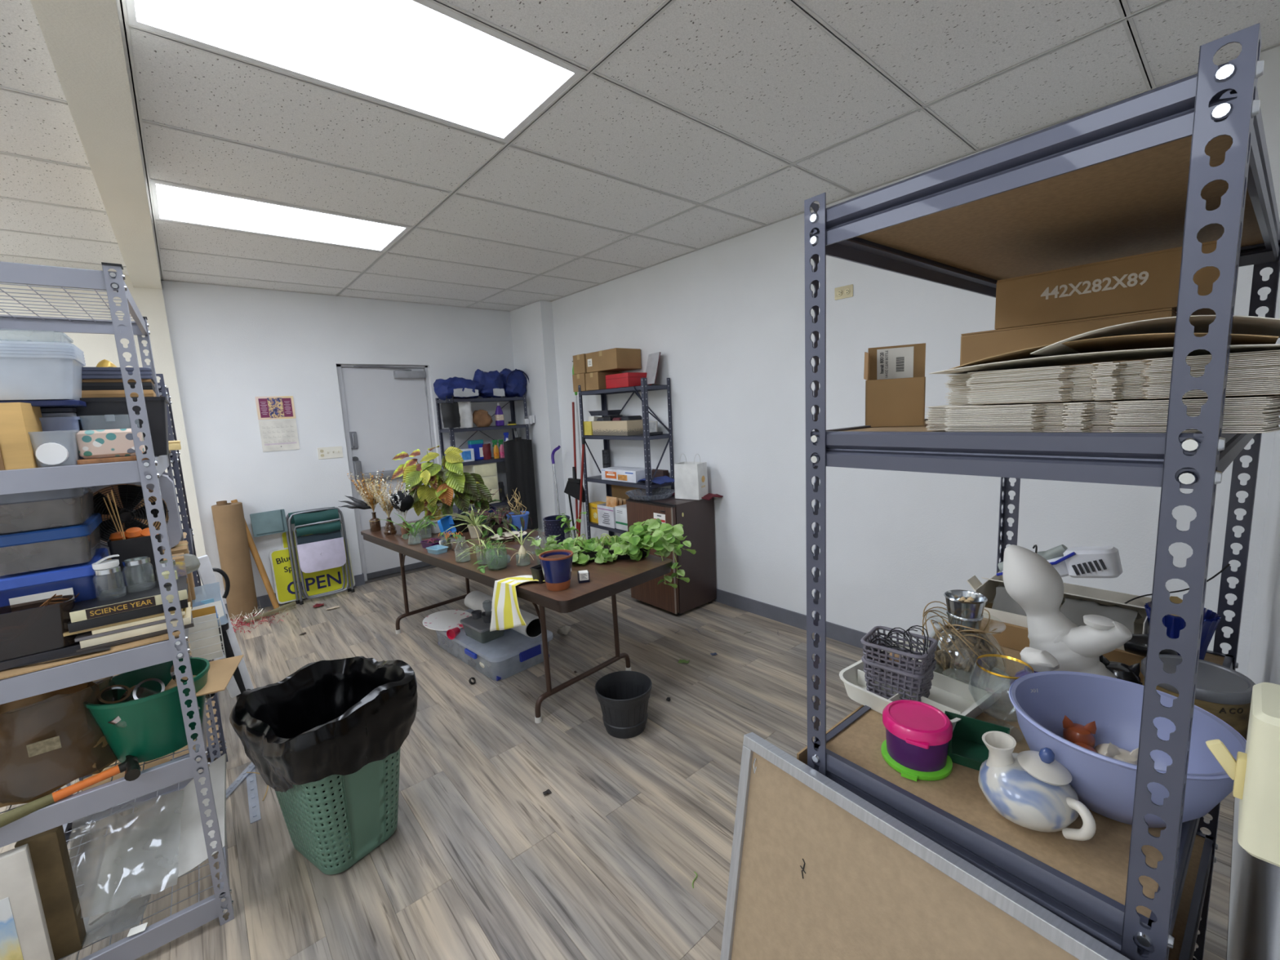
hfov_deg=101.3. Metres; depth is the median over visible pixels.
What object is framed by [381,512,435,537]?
plant
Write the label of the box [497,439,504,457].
spray bottle
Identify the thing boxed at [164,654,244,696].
cardboard sheet
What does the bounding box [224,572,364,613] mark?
baseboard
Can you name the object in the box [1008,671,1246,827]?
plastic bowl
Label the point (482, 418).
paper bag
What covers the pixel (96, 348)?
wall
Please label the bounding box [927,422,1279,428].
box
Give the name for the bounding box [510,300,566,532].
column
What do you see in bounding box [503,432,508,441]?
spray bottle
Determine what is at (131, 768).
hammer
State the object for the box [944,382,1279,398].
box
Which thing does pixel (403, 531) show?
bottle
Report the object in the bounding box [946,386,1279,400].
box
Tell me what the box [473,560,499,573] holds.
leaf trimmings
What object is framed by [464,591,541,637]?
tube
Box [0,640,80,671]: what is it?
tray
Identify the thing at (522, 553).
plant
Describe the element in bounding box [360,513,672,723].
folding table
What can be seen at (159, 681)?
ring
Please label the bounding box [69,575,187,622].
book
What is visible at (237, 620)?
tinsel
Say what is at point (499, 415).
bottle
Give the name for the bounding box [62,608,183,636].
book
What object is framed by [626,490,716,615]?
cabinet
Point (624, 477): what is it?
picture
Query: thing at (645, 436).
shelf
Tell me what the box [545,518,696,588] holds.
trailing plant
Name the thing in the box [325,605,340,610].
scrap
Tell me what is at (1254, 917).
wall
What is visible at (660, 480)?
cloth
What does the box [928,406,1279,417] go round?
box
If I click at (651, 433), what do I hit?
case
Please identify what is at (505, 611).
striped towel
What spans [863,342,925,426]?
carton
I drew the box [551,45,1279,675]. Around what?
wall
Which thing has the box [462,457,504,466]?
shelf
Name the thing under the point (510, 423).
pad
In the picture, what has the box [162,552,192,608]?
carton
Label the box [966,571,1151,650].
carton
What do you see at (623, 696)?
bucket
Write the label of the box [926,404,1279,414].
box
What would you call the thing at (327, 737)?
trash can
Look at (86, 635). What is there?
book
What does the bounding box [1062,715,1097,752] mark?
ceramic figurine
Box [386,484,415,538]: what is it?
flower
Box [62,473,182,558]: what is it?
box fan
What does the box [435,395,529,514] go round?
storage rack
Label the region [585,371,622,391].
carton
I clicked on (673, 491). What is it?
glass tray
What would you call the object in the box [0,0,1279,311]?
ceiling
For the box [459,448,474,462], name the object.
box
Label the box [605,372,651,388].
box
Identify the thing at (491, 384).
fabric bag
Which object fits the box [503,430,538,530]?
bag
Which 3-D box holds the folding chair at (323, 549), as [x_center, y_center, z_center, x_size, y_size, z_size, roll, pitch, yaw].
[-2.869,0.670,4.730,0.440,0.812,0.114,-9,10,-40]
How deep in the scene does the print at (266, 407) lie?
4.55 m
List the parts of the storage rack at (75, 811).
post, post, post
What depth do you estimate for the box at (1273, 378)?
0.63 m
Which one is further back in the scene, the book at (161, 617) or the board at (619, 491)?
the board at (619, 491)
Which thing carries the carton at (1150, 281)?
on the carton at (975, 346)
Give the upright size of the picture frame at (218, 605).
0.158 m
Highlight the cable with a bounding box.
[1124,563,1230,604]
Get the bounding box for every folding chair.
[249,506,351,604]
[288,506,355,604]
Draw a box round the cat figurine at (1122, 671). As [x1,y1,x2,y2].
[1099,654,1142,684]
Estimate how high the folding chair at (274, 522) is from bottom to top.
0.852 m
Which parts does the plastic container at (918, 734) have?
pink lid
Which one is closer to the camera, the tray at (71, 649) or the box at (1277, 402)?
the box at (1277, 402)
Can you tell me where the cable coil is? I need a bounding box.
[869,632,900,653]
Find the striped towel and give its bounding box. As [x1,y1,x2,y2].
[489,574,545,631]
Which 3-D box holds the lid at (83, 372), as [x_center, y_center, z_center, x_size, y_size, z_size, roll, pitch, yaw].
[-1.697,-0.336,1.699,0.180,0.011,0.250,-9,10,-40]
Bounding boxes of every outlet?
[320,449,324,457]
[834,284,853,300]
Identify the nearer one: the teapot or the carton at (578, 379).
the teapot
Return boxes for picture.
[266,397,284,417]
[617,474,626,480]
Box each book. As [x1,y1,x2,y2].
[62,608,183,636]
[67,599,188,632]
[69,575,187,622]
[74,618,177,642]
[76,609,194,653]
[80,601,191,648]
[91,607,186,635]
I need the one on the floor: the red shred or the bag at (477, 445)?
the red shred
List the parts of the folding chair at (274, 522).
frame, frame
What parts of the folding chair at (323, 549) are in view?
frame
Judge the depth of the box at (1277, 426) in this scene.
0.64 m
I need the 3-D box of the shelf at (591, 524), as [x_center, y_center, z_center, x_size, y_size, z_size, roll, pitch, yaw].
[-0.098,0.432,4.725,0.282,0.034,0.904,-9,10,-40]
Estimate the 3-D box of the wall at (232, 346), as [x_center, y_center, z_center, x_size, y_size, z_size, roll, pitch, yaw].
[-2.435,-0.447,5.315,3.267,2.820,0.160,-9,10,-40]
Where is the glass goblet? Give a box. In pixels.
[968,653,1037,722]
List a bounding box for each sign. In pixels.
[269,538,355,604]
[280,528,312,548]
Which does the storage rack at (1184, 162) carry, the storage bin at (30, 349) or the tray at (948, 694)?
the tray at (948, 694)
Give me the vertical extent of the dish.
0.038 m
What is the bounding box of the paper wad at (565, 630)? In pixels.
[557,624,571,636]
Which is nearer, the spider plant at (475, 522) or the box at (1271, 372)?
the box at (1271, 372)
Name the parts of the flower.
dried stem, dried stem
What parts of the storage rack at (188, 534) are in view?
post, post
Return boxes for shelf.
[436,396,523,403]
[440,424,525,432]
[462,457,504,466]
[581,385,666,395]
[583,433,669,439]
[586,475,671,488]
[589,521,626,533]
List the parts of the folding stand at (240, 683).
white panel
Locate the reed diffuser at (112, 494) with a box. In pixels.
[102,489,125,539]
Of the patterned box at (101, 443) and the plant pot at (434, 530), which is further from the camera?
the plant pot at (434, 530)
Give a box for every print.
[0,843,54,959]
[14,824,86,959]
[162,560,187,577]
[260,401,291,414]
[462,450,471,460]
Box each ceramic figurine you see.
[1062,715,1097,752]
[1093,742,1138,764]
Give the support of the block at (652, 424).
on the storage rack at (649, 484)
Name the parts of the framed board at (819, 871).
frame rail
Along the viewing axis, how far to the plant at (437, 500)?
3.79 m
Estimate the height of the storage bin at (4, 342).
0.115 m
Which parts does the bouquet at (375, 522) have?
dried stem, dried stem, dried stem, dried stem, dried stem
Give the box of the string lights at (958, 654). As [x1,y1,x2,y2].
[921,600,1006,688]
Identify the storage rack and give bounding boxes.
[0,261,234,959]
[81,373,227,791]
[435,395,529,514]
[577,377,674,539]
[804,22,1279,959]
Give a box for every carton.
[0,484,144,564]
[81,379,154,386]
[81,382,155,393]
[81,389,155,397]
[106,540,195,599]
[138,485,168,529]
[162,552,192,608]
[168,440,181,450]
[572,373,586,391]
[573,353,586,374]
[585,347,641,373]
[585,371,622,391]
[600,466,652,483]
[614,504,627,531]
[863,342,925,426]
[959,307,1176,394]
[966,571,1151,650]
[980,603,1144,683]
[994,240,1219,329]
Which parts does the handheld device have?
blue trim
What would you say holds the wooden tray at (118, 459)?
on the storage rack at (75, 811)
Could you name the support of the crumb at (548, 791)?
on the floor
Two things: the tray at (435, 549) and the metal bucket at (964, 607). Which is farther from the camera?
the tray at (435, 549)
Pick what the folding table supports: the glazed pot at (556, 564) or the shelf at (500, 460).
the glazed pot at (556, 564)
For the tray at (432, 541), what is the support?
on the folding table
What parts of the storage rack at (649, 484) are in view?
post, post, post, post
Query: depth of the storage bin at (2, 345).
1.38 m
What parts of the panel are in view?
panel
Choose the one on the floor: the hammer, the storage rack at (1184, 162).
the storage rack at (1184, 162)
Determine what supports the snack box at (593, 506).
on the storage rack at (649, 484)
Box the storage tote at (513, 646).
[435,608,553,680]
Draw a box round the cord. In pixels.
[1032,544,1037,553]
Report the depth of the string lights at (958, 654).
1.14 m
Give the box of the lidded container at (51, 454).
[35,430,80,466]
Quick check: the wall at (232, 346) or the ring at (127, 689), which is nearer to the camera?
the ring at (127, 689)
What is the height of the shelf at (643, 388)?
0.034 m
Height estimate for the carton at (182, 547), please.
0.190 m
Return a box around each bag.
[88,753,226,937]
[173,554,199,575]
[432,377,482,399]
[440,395,460,428]
[467,440,483,460]
[471,408,492,426]
[473,370,505,397]
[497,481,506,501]
[501,368,528,397]
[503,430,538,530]
[674,453,708,500]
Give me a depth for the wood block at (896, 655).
1.09 m
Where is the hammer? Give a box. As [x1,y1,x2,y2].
[0,755,141,827]
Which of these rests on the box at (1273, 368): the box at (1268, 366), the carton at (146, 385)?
the box at (1268, 366)
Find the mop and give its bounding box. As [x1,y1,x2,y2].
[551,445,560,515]
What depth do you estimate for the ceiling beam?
1.75 m
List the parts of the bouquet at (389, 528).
dried stem, dried stem, dried stem, dried stem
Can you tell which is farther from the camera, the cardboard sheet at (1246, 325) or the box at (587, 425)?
the box at (587, 425)
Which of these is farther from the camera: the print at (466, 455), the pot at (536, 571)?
the print at (466, 455)
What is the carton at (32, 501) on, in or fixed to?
on the storage rack at (75, 811)
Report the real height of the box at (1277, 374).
0.002 m
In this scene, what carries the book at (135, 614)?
on the book at (67, 633)
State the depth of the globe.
1.02 m
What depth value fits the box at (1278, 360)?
0.62 m
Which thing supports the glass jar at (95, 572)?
on the book at (118, 600)
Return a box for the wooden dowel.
[231,499,280,608]
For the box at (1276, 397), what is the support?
on the box at (1274, 400)
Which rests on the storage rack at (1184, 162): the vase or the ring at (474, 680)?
the vase
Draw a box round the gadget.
[1124,634,1177,657]
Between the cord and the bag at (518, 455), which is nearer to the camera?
the cord
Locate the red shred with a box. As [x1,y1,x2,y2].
[311,602,324,607]
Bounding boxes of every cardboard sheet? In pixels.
[0,630,180,679]
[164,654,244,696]
[796,704,864,764]
[1030,315,1279,355]
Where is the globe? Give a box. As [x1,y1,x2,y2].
[1009,666,1051,686]
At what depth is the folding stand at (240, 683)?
2.26 m
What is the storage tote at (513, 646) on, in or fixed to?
on the floor
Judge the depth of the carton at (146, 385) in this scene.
1.61 m
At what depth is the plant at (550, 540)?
2.88 m
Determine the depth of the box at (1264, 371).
0.62 m
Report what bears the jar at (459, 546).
on the folding table
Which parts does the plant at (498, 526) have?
pot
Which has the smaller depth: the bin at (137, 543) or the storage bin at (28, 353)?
the storage bin at (28, 353)
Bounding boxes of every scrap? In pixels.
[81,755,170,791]
[242,772,267,800]
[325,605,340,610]
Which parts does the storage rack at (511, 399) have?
post, post, drawer unit, drawer, drawer, drawer, post, post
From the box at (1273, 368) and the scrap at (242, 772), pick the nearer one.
the box at (1273, 368)
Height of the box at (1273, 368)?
0.002 m
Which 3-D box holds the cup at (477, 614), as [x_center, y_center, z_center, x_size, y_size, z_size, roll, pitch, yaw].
[-1.065,0.879,3.424,0.066,0.040,0.066,-9,10,-40]
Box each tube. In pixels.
[244,604,293,624]
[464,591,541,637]
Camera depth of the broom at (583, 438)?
4.85 m
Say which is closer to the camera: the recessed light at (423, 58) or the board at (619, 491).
the recessed light at (423, 58)
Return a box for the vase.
[1144,595,1221,660]
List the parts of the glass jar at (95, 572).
flip cap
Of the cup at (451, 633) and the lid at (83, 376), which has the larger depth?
the cup at (451, 633)
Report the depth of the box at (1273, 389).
0.62 m
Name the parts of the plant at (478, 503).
pot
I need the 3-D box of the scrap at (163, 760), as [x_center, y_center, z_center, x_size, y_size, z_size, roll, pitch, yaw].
[-1.749,1.001,1.786,0.200,0.004,0.200,2,9,29]
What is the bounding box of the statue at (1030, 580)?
[1002,544,1132,678]
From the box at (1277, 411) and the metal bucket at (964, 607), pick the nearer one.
the box at (1277, 411)
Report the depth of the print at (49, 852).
1.48 m
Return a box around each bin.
[0,340,83,353]
[0,343,84,356]
[0,347,84,359]
[0,351,84,362]
[0,354,85,400]
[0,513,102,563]
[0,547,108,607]
[39,416,84,463]
[106,527,164,587]
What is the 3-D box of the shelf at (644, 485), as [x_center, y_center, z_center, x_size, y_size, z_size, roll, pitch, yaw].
[-0.119,0.009,4.667,0.282,0.034,0.904,-9,10,-40]
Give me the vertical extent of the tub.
0.215 m
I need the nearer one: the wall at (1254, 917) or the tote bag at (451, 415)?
the wall at (1254, 917)
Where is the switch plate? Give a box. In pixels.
[317,445,342,459]
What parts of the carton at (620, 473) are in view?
orange panel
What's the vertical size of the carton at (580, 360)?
0.169 m
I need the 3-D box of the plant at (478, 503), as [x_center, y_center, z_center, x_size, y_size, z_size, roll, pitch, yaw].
[-1.175,0.214,4.002,0.273,0.265,0.358,1,9,24]
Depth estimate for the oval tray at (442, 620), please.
3.67 m
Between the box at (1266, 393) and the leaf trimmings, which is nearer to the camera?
the box at (1266, 393)
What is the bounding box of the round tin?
[1140,654,1255,740]
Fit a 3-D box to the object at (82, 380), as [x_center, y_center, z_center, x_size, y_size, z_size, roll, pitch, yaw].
[-1.696,-0.314,1.702,0.171,0.009,0.240,-9,10,-40]
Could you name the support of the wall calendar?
attached to the wall at (232, 346)
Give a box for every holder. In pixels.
[481,606,491,622]
[944,711,1009,770]
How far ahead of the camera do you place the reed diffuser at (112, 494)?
1.66 m
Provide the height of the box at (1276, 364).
0.002 m
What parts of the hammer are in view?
handle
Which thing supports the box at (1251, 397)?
on the box at (1276, 397)
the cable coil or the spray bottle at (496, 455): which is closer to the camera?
the cable coil
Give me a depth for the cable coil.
1.13 m
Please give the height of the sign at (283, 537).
0.620 m
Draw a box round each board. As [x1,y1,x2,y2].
[611,484,645,499]
[720,732,1129,959]
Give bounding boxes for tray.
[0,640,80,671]
[76,455,149,464]
[420,537,444,547]
[422,609,471,631]
[425,544,448,554]
[437,515,456,537]
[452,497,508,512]
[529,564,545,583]
[625,491,674,500]
[839,640,1009,731]
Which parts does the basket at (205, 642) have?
wire frame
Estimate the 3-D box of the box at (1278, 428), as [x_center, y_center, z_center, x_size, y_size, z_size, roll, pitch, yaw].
[0.634,-0.077,0.747,0.311,0.002,0.350,-9,10,-40]
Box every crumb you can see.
[542,788,551,795]
[678,659,688,662]
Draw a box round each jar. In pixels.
[92,554,126,599]
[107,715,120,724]
[120,684,146,701]
[122,556,155,586]
[146,689,160,696]
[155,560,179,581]
[420,517,431,533]
[438,531,456,549]
[448,531,463,550]
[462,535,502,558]
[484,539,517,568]
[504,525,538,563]
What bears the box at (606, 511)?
on the storage rack at (649, 484)
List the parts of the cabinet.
edge trim, door, edge trim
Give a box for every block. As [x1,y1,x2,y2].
[648,421,657,431]
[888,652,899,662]
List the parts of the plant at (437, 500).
pot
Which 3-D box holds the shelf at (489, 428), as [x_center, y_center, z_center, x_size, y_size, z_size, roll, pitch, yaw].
[-1.663,-0.554,5.617,0.864,0.034,0.314,-9,10,-40]
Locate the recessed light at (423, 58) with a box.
[125,0,584,142]
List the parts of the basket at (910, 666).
cable coil, cable coil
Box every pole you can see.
[568,494,576,537]
[572,360,586,539]
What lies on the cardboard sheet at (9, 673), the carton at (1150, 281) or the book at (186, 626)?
the book at (186, 626)
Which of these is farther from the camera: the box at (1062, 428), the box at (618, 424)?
the box at (618, 424)
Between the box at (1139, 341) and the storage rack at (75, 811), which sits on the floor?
the storage rack at (75, 811)
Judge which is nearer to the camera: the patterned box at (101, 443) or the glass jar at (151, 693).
the patterned box at (101, 443)
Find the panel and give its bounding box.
[645,351,660,384]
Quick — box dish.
[485,530,528,542]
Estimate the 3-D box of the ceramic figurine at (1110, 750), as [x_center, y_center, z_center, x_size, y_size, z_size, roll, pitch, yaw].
[0.769,0.449,0.843,0.047,0.076,0.089,0,8,19]
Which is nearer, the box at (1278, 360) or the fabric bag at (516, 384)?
the box at (1278, 360)
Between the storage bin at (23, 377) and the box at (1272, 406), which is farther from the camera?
the storage bin at (23, 377)
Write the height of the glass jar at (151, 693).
0.080 m
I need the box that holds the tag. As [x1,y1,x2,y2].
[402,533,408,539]
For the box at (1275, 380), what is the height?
0.002 m
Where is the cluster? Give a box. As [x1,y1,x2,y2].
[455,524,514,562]
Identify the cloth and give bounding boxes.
[637,475,674,484]
[667,491,722,499]
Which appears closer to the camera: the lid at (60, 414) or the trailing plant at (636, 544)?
the lid at (60, 414)
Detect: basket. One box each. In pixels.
[187,592,226,661]
[860,625,937,691]
[861,644,937,702]
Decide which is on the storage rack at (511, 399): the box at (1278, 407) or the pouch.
the pouch
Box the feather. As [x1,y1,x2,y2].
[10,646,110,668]
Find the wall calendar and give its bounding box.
[254,395,299,452]
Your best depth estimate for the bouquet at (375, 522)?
3.97 m
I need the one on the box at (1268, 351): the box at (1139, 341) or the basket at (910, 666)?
the box at (1139, 341)
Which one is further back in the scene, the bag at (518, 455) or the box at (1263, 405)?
the bag at (518, 455)
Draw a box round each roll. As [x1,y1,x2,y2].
[211,500,258,620]
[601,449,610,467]
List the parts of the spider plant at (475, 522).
pot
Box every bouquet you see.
[337,468,389,531]
[365,475,404,534]
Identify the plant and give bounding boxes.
[381,512,435,537]
[391,445,492,521]
[436,506,502,537]
[465,506,521,537]
[472,488,502,527]
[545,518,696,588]
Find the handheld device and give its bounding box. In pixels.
[995,544,1123,577]
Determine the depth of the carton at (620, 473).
4.51 m
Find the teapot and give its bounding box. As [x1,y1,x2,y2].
[977,730,1096,840]
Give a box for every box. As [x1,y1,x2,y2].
[0,402,47,470]
[0,485,95,524]
[0,593,79,661]
[73,396,168,455]
[75,428,146,458]
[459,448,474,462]
[460,611,504,643]
[577,569,589,582]
[582,416,603,435]
[588,501,606,523]
[591,414,643,435]
[596,496,626,528]
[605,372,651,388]
[924,406,1277,416]
[924,410,1276,418]
[925,394,1279,408]
[925,403,1279,413]
[925,415,1279,424]
[925,416,1277,422]
[925,425,1276,430]
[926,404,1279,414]
[926,410,1279,420]
[926,416,1279,426]
[926,424,1279,433]
[926,425,1278,431]
[927,399,1279,410]
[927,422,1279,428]
[928,343,1279,374]
[928,394,1279,408]
[928,400,1279,412]
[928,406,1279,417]
[928,410,1279,422]
[928,421,1279,426]
[943,361,1279,384]
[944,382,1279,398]
[945,363,1279,385]
[945,377,1279,394]
[945,381,1279,396]
[946,350,1279,376]
[946,359,1279,382]
[946,365,1279,386]
[946,367,1279,387]
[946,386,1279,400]
[946,391,1279,403]
[947,357,1279,381]
[947,375,1279,392]
[947,378,1279,395]
[947,384,1279,399]
[947,388,1279,402]
[948,333,1279,372]
[948,353,1279,378]
[948,368,1279,389]
[948,371,1279,390]
[948,392,1279,404]
[949,351,1279,377]
[950,355,1279,379]
[951,373,1279,391]
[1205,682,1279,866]
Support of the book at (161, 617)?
on the book at (86, 635)
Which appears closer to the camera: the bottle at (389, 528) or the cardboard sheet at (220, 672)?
the cardboard sheet at (220, 672)
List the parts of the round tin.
lid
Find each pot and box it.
[506,488,532,531]
[538,549,573,591]
[542,515,570,543]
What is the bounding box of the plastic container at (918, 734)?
[880,699,952,781]
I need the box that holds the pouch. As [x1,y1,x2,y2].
[482,443,491,459]
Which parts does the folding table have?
leg, foot rail, leg, leg, foot rail, leg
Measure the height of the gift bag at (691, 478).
0.344 m
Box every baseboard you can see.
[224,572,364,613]
[712,588,893,648]
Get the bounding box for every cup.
[448,630,454,637]
[471,609,481,618]
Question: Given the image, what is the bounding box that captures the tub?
[86,657,209,763]
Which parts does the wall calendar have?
maroon panel, maroon panel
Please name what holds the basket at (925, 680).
in the tray at (948, 694)
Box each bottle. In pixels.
[369,511,381,531]
[383,517,396,534]
[400,520,412,538]
[492,440,499,458]
[494,402,504,426]
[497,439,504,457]
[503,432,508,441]
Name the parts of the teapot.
jug lid, lid knob, jug handle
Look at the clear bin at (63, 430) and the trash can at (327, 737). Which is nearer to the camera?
the clear bin at (63, 430)
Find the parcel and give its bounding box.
[0,675,119,808]
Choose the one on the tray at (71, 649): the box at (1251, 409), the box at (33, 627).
the box at (33, 627)
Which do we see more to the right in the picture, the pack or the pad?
the pad
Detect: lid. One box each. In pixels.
[0,400,86,408]
[40,407,76,413]
[41,412,76,417]
[81,366,154,375]
[81,370,155,379]
[81,374,155,383]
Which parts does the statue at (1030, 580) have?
dish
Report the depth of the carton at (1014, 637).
1.30 m
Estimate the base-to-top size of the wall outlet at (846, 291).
0.070 m
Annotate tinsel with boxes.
[229,600,290,629]
[231,608,288,633]
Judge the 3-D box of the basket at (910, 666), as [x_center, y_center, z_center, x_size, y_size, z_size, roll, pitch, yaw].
[0.548,0.364,1.111,0.129,0.115,0.108,5,11,43]
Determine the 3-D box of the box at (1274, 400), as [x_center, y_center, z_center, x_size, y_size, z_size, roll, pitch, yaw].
[0.631,-0.108,0.741,0.311,0.002,0.350,-9,10,-40]
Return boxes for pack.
[457,401,473,428]
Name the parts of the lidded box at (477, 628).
box lid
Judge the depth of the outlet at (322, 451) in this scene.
4.80 m
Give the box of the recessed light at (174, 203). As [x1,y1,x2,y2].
[150,181,410,252]
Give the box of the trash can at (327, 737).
[229,656,418,875]
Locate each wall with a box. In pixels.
[0,275,205,595]
[160,280,519,604]
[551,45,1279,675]
[1226,415,1279,959]
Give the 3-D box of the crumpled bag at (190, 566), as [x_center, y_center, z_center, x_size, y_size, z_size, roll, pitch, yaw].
[-1.577,0.292,1.805,0.095,0.074,0.082,-9,10,-40]
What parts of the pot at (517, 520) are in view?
pot, dried stem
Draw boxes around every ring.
[99,684,131,704]
[133,678,164,699]
[170,661,192,683]
[468,677,475,684]
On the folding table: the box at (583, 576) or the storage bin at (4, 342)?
the box at (583, 576)
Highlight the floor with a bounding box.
[0,567,1235,959]
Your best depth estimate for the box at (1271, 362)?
0.62 m
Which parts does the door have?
pull handle, pull plate, closer arm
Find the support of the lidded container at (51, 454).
on the storage rack at (75, 811)
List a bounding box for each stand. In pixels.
[193,555,253,702]
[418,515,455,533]
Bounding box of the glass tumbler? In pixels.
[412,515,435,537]
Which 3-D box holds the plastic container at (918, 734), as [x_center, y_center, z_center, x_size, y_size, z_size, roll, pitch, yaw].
[0.486,0.455,0.923,0.112,0.085,0.118,3,10,37]
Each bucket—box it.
[595,671,652,738]
[943,589,987,630]
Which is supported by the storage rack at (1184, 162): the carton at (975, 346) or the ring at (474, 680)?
the carton at (975, 346)
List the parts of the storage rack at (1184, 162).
post, post, post, post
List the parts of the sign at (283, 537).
sign panel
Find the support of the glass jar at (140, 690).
in the tub
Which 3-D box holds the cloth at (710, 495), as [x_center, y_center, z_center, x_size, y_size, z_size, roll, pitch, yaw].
[0.437,0.112,4.156,0.193,0.034,0.451,-9,10,-40]
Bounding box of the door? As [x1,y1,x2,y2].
[336,364,437,583]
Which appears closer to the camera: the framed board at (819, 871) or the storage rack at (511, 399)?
the framed board at (819, 871)
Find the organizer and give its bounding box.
[588,409,621,416]
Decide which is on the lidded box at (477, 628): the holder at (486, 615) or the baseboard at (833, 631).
the holder at (486, 615)
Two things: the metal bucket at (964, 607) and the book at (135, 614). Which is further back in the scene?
the book at (135, 614)
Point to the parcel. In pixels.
(51, 741)
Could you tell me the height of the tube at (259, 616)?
0.054 m
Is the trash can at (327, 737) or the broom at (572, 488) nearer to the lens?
the trash can at (327, 737)
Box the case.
[649,431,662,435]
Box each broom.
[564,402,585,535]
[577,437,585,537]
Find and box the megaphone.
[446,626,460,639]
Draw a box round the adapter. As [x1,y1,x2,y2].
[523,415,534,424]
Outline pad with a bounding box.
[507,421,516,425]
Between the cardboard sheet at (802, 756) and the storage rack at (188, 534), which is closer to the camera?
the cardboard sheet at (802, 756)
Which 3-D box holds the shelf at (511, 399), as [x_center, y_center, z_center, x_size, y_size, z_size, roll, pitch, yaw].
[-1.677,-0.851,5.577,0.864,0.034,0.314,-9,10,-40]
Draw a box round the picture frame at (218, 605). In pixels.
[191,600,226,626]
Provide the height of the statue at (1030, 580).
0.309 m
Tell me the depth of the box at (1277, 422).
0.64 m
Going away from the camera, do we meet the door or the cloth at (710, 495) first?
the cloth at (710, 495)
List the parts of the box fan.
blade, blade, blade, blade, blade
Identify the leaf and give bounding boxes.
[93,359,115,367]
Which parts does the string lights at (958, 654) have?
vase glass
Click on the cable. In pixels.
(1228, 564)
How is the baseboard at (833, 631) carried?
attached to the wall at (726, 319)
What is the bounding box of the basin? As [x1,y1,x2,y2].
[452,515,479,533]
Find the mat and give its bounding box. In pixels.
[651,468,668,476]
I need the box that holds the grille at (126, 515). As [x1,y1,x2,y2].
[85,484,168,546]
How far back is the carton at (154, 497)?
2.42 m
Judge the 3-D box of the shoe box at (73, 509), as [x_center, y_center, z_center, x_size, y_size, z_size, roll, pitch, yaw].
[-1.792,0.076,1.556,0.232,0.111,0.312,-9,10,-40]
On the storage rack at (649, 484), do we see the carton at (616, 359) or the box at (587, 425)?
the box at (587, 425)
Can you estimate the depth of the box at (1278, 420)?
0.64 m
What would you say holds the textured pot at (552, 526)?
on the folding table
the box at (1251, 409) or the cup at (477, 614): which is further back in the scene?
the cup at (477, 614)
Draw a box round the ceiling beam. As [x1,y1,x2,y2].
[30,0,161,288]

